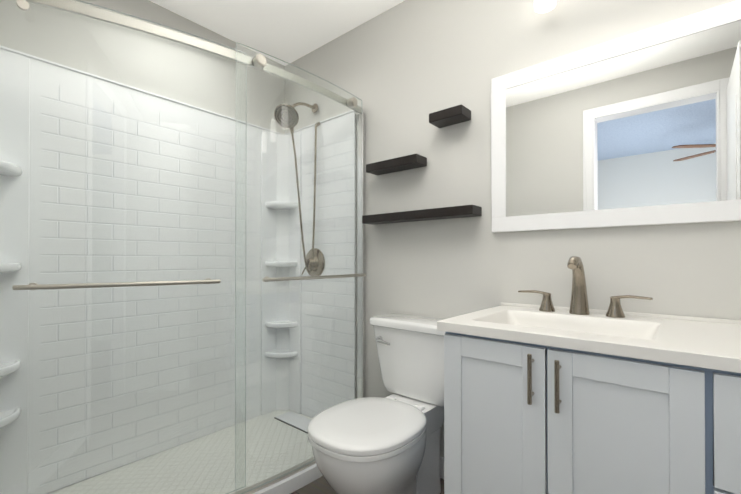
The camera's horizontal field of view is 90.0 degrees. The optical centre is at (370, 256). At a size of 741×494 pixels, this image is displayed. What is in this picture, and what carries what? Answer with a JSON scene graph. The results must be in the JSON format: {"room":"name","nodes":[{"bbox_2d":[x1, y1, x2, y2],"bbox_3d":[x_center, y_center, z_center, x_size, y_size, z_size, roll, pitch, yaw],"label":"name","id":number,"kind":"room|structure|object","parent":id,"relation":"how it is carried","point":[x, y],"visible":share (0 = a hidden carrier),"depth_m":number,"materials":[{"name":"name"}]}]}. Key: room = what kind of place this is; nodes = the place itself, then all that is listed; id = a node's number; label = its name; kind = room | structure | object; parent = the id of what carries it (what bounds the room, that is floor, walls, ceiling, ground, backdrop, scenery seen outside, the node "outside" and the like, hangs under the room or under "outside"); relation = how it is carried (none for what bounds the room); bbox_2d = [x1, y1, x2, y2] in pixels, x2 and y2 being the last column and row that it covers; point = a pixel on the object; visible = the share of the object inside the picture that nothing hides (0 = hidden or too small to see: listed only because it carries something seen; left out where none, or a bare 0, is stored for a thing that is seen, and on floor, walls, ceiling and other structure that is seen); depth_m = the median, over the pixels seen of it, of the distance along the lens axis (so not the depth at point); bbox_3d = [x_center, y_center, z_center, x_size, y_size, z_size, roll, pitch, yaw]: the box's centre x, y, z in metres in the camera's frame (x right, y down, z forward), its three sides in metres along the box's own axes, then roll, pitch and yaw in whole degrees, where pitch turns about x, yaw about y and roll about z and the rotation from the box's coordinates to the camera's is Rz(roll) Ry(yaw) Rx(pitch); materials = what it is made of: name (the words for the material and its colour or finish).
{"room":"bathroom","nodes":[
{"label":"bathroom","id":0,"kind":"room"},
{"bbox_2d":[149,0,404,65],"bbox_3d":[-0.298,-1.438,-0.527,4.900,0.100,4.760,0,0,40],"label":"ceiling","id":1,"kind":"structure","parent":0,"point":[289,31],"depth_m":2.14,"materials":[{"name":"white paint"}]},
{"bbox_2d":[291,476,443,493],"bbox_3d":[-0.298,1.121,-0.543,4.900,0.100,4.760,0,0,40],"label":"floor","id":2,"kind":"structure","parent":0,"point":[320,485],"depth_m":1.74,"materials":[{"name":"brown wood"}]},
{"bbox_2d":[48,410,322,493],"bbox_3d":[-0.809,1.054,1.786,0.809,0.066,1.561,0,0,40],"label":"pan","id":3,"kind":"object","parent":2,"relation":"on","point":[298,480],"visible":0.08,"depth_m":1.88,"materials":[{"name":"white plastic"}]},
{"bbox_2d":[0,0,365,493],"bbox_3d":[-0.632,0.056,1.642,0.385,1.926,1.558,0,0,40],"label":"shower door","id":4,"kind":"structure","parent":3,"relation":"on","point":[258,61],"depth_m":1.49,"materials":[{"name":"clear glass"}]},
{"bbox_2d":[308,313,444,493],"bbox_3d":[0.076,0.691,1.567,0.488,0.787,0.736,0,0,40],"label":"toilet","id":5,"kind":"object","parent":2,"relation":"on","point":[390,444],"visible":0.9,"depth_m":1.50,"materials":[{"name":"white ceramic"}]},
{"bbox_2d":[437,256,740,493],"bbox_3d":[0.859,0.539,1.014,1.230,1.085,0.588,0,0,40],"label":"bathroom vanity","id":6,"kind":"object","parent":2,"relation":"on","point":[577,396],"visible":1,"depth_m":0.97,"materials":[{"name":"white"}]},
{"bbox_2d":[0,0,740,457],"bbox_3d":[0.112,-0.150,0.880,3.700,2.460,2.070,0,0,40],"label":"wall","id":7,"kind":"structure","parent":0,"point":[404,70],"depth_m":1.79,"materials":[{"name":"white paint"}]},
{"bbox_2d":[0,45,355,493],"bbox_3d":[-0.855,0.090,1.830,0.696,1.932,1.567,0,0,40],"label":"wall surround","id":8,"kind":"object","parent":7,"relation":"attached to","point":[115,157],"depth_m":1.97,"materials":[{"name":"white tile"}]},
{"bbox_2d":[274,102,324,275],"bbox_3d":[-0.460,-0.433,2.301,0.194,1.135,0.317,0,0,40],"label":"shower head","id":9,"kind":"object","parent":8,"relation":"attached to","point":[316,268],"depth_m":2.35},
{"bbox_2d":[362,104,481,224],"bbox_3d":[0.233,-0.432,1.866,0.643,0.496,0.105,0,0,40],"label":"shelf","id":10,"kind":"object","parent":7,"relation":"attached to","point":[461,113],"visible":1,"depth_m":1.81,"materials":[{"name":"black wood"}]},
{"bbox_2d":[440,456,443,478],"bbox_3d":[0.288,1.037,1.874,0.776,0.100,0.014,0,0,40],"label":"baseboard","id":11,"kind":"structure","parent":7,"relation":"attached to","point":[442,467],"depth_m":1.80,"materials":[{"name":"white wood"}]},
{"bbox_2d":[534,0,555,12],"bbox_3d":[0.972,-1.106,1.237,0.860,0.253,0.117,0,0,40],"label":"sconce","id":12,"kind":"object","parent":7,"relation":"attached to","point":[542,6],"visible":1,"depth_m":1.45,"materials":[{"name":"white glass"}]},
{"bbox_2d":[491,0,740,232],"bbox_3d":[1.003,-0.452,1.269,1.206,0.684,0.023,0,0,40],"label":"mirror","id":13,"kind":"object","parent":7,"relation":"attached to","point":[641,128],"visible":0.98,"depth_m":1.33,"materials":[{"name":"white mirror"}]}
]}

